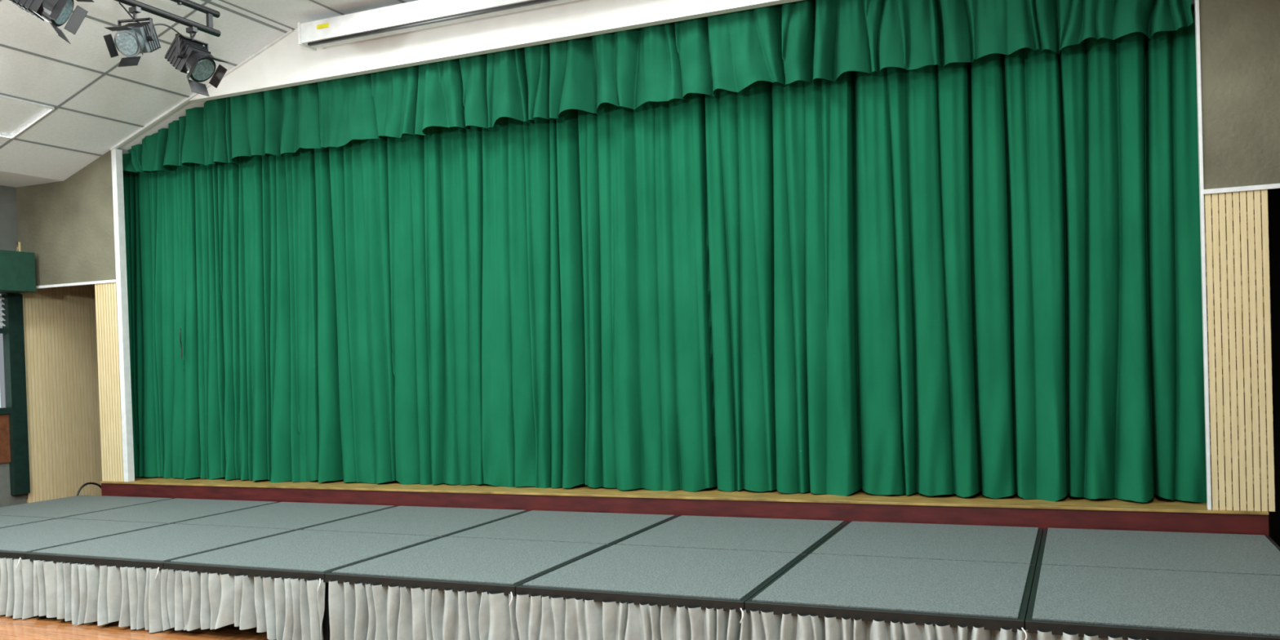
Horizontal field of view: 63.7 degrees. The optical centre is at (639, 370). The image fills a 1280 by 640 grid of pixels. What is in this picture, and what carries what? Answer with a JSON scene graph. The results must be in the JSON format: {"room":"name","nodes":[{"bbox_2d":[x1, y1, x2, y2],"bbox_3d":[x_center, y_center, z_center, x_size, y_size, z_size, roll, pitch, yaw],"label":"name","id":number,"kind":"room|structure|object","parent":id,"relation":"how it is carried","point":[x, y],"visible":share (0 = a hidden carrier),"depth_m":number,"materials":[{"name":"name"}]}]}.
{"room":"auditorium","nodes":[
{"label":"auditorium","id":0,"kind":"room"},
{"bbox_2d":[0,185,26,506],"bbox_3d":[-8.366,0.058,5.106,0.200,3.440,14.800,-1,1,23],"label":"wall","id":1,"kind":"structure","parent":0,"point":[8,210],"depth_m":10.04,"materials":[{"name":"paint"}]},
{"bbox_2d":[0,293,30,495],"bbox_3d":[-6.444,0.255,9.361,0.170,1.955,1.725,-1,1,23],"label":"window","id":2,"kind":"structure","parent":1,"relation":"in","point":[14,437],"depth_m":10.01,"materials":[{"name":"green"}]},
{"bbox_2d":[0,249,35,293],"bbox_3d":[-6.364,-0.919,9.163,0.330,0.380,1.880,-1,1,23],"label":"valance","id":3,"kind":"object","parent":1,"relation":"in","point":[17,268],"depth_m":9.80,"materials":[{"name":"green fabric"}]},
{"bbox_2d":[16,241,102,502],"bbox_3d":[-5.755,0.170,10.889,0.028,2.900,1.620,-1,1,23],"label":"wall panel","id":4,"kind":"object","parent":1,"relation":"attached to","point":[60,323],"visible":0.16,"depth_m":10.52,"materials":[{"name":"beige wood"}]},
{"bbox_2d":[0,614,276,639],"bbox_3d":[-2.889,1.686,2.805,12.000,0.100,14.800,-1,1,23],"label":"floor","id":5,"kind":"structure","parent":0,"point":[35,628],"depth_m":6.27,"materials":[{"name":"brown wood"}]},
{"bbox_2d":[76,482,101,495],"bbox_3d":[-5.368,1.359,10.118,0.020,0.523,0.410,-1,1,23],"label":"stair handrail","id":6,"kind":"object","parent":5,"relation":"on","point":[86,483],"visible":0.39,"depth_m":10.05,"materials":[{"name":"black metal"}]},
{"bbox_2d":[0,494,1279,639],"bbox_3d":[-1.296,1.317,6.838,9.788,0.432,2.345,-1,1,23],"label":"stage platform","id":7,"kind":"object","parent":5,"relation":"on","point":[1114,584],"visible":0.86,"depth_m":5.81,"materials":[{"name":"grey carpet"}]},
{"bbox_2d":[0,557,324,639],"bbox_3d":[-4.008,1.425,6.737,4.903,0.390,0.161,-1,1,23],"label":"skirt","id":8,"kind":"object","parent":7,"relation":"attached to","point":[286,609],"visible":0.99,"depth_m":6.23,"materials":[{"name":"fabric"}]},
{"bbox_2d":[328,580,1147,639],"bbox_3d":[0.505,1.302,4.795,4.872,0.380,0.166,-1,1,23],"label":"skirt","id":9,"kind":"object","parent":7,"relation":"attached to","point":[357,611],"visible":1,"depth_m":5.14,"materials":[{"name":"fabric"}]},
{"bbox_2d":[739,608,743,622],"bbox_3d":[0.471,1.133,4.758,0.018,0.063,0.036,-2,1,12],"label":"tie","id":10,"kind":"object","parent":9,"relation":"attached to","point":[740,608],"visible":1,"depth_m":4.74,"materials":[{"name":"white fabric"}]},
{"bbox_2d":[101,483,1269,536],"bbox_3d":[-0.394,1.209,8.622,9.535,0.545,1.620,-1,1,23],"label":"stage riser","id":11,"kind":"object","parent":5,"relation":"on","point":[1196,522],"visible":0.24,"depth_m":7.23,"materials":[{"name":"red wood"}]},
{"bbox_2d":[100,476,1268,515],"bbox_3d":[-0.405,0.928,8.614,9.535,0.017,1.630,-1,1,23],"label":"floor","id":12,"kind":"structure","parent":11,"relation":"on","point":[1157,504],"depth_m":7.38,"materials":[{"name":"brown wood"}]},
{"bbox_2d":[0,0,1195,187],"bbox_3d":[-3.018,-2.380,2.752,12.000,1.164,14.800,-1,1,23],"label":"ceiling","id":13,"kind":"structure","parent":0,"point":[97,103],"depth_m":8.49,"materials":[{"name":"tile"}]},
{"bbox_2d":[0,94,54,138],"bbox_3d":[-5.373,-2.077,8.185,0.554,0.212,1.180,-1,1,23],"label":"ceiling light","id":14,"kind":"object","parent":13,"relation":"in","point":[51,108],"depth_m":8.64,"materials":[{"name":"white plastic"}]},
{"bbox_2d":[114,0,221,36],"bbox_3d":[-3.773,-2.623,6.006,0.120,0.434,3.400,-1,1,23],"label":"bar","id":15,"kind":"object","parent":13,"relation":"hanging from","point":[210,13],"visible":1,"depth_m":7.29,"materials":[{"name":"black metal"}]},
{"bbox_2d":[8,0,94,44],"bbox_3d":[-3.605,-2.217,6.292,0.459,0.398,0.302,-2,1,-7],"label":"spotlight","id":16,"kind":"object","parent":15,"relation":"hanging from","point":[56,12],"visible":1,"depth_m":6.27,"materials":[{"name":"black metal"}]},
{"bbox_2d":[103,5,160,66],"bbox_3d":[-3.382,-2.219,6.872,0.256,0.418,0.389,-2,1,8],"label":"spotlight","id":17,"kind":"object","parent":15,"relation":"hanging from","point":[131,39],"visible":1,"depth_m":6.83,"materials":[{"name":"black metal"}]},
{"bbox_2d":[118,2,196,39],"bbox_3d":[-3.288,-2.382,7.084,0.046,0.105,0.657,-1,1,23],"label":"cable","id":18,"kind":"object","parent":15,"relation":"attached to","point":[120,3],"visible":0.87,"depth_m":7.10,"materials":[{"name":"black rubber"}]},
{"bbox_2d":[164,26,228,96],"bbox_3d":[-3.150,-2.201,7.329,0.427,0.479,0.292,-1,1,23],"label":"spotlight","id":19,"kind":"object","parent":15,"relation":"hanging from","point":[189,56],"visible":0.99,"depth_m":7.29,"materials":[{"name":"black metal"}]},
{"bbox_2d":[123,9,1207,502],"bbox_3d":[-0.710,-0.594,8.213,9.358,3.061,0.381,-1,1,23],"label":"stage curtain","id":20,"kind":"object","parent":13,"relation":"hanging from","point":[963,279],"visible":0.94,"depth_m":7.64,"materials":[{"name":"green fabric"}]},
{"bbox_2d":[179,328,182,358],"bbox_3d":[-4.284,-0.250,9.611,0.015,0.282,0.026,-2,1,-19],"label":"cord","id":21,"kind":"object","parent":20,"relation":"attached to","point":[180,328],"visible":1,"depth_m":9.61,"materials":[{"name":"black fabric"}]},
{"bbox_2d":[16,0,1279,285],"bbox_3d":[-0.771,-1.006,7.909,11.600,3.885,0.080,-1,1,23],"label":"wall","id":22,"kind":"structure","parent":0,"point":[68,224],"depth_m":7.88,"materials":[{"name":"grey paint"}]},
{"bbox_2d":[35,279,115,288],"bbox_3d":[-5.484,-0.818,9.876,1.280,0.025,0.019,-1,1,23],"label":"trim","id":23,"kind":"structure","parent":22,"relation":"attached to","point":[114,280],"depth_m":9.82,"materials":[{"name":"white paint"}]},
{"bbox_2d":[94,282,124,481],"bbox_3d":[-4.994,0.115,9.708,0.280,1.867,0.026,-1,1,23],"label":"wall panel","id":24,"kind":"object","parent":22,"relation":"attached to","point":[106,310],"visible":1,"depth_m":9.70,"materials":[{"name":"beige wood"}]},
{"bbox_2d":[111,148,134,481],"bbox_3d":[-4.844,-0.509,9.652,0.058,3.108,0.075,-1,1,23],"label":"trim","id":25,"kind":"structure","parent":22,"relation":"attached to","point":[116,154],"depth_m":9.63,"materials":[{"name":"white paint"}]},
{"bbox_2d":[110,29,293,151],"bbox_3d":[-3.936,-2.469,9.176,2.197,0.794,0.030,-1,1,23],"label":"trim","id":26,"kind":"structure","parent":22,"relation":"attached to","point":[182,103],"depth_m":9.22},
{"bbox_2d":[297,0,578,50],"bbox_3d":[-0.803,-2.794,7.677,4.190,0.205,0.275,-1,1,23],"label":"screen housing","id":27,"kind":"object","parent":22,"relation":"attached to","point":[418,15],"visible":1,"depth_m":8.01,"materials":[{"name":"white metal"}]},
{"bbox_2d":[122,0,1193,175],"bbox_3d":[-0.836,-2.240,8.025,9.090,0.617,0.278,-1,1,23],"label":"valance","id":28,"kind":"object","parent":22,"relation":"attached to","point":[804,40],"visible":0.97,"depth_m":7.61,"materials":[{"name":"green fabric"}]},
{"bbox_2d":[1194,0,1211,510],"bbox_3d":[3.351,-0.717,6.132,0.018,3.098,0.067,-1,1,23],"label":"trim","id":29,"kind":"structure","parent":22,"relation":"attached to","point":[1197,2],"depth_m":6.11,"materials":[{"name":"white paint"}]},
{"bbox_2d":[1204,189,1275,511],"bbox_3d":[3.524,-0.109,6.056,0.325,1.872,0.026,-1,1,23],"label":"wall panel","id":30,"kind":"object","parent":22,"relation":"attached to","point":[1237,277],"visible":1,"depth_m":6.04,"materials":[{"name":"beige wood"}]},
{"bbox_2d":[1203,183,1279,194],"bbox_3d":[3.936,-1.069,5.838,1.315,0.027,0.019,-1,1,23],"label":"trim","id":31,"kind":"structure","parent":22,"relation":"attached to","point":[1271,186],"depth_m":6.01,"materials":[{"name":"white paint"}]},
{"bbox_2d":[1267,188,1279,546],"bbox_3d":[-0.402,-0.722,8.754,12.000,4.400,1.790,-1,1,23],"label":"doorway","id":32,"kind":"structure","parent":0,"point":[1273,195],"depth_m":7.40,"materials":[{"name":"black"}]}
]}

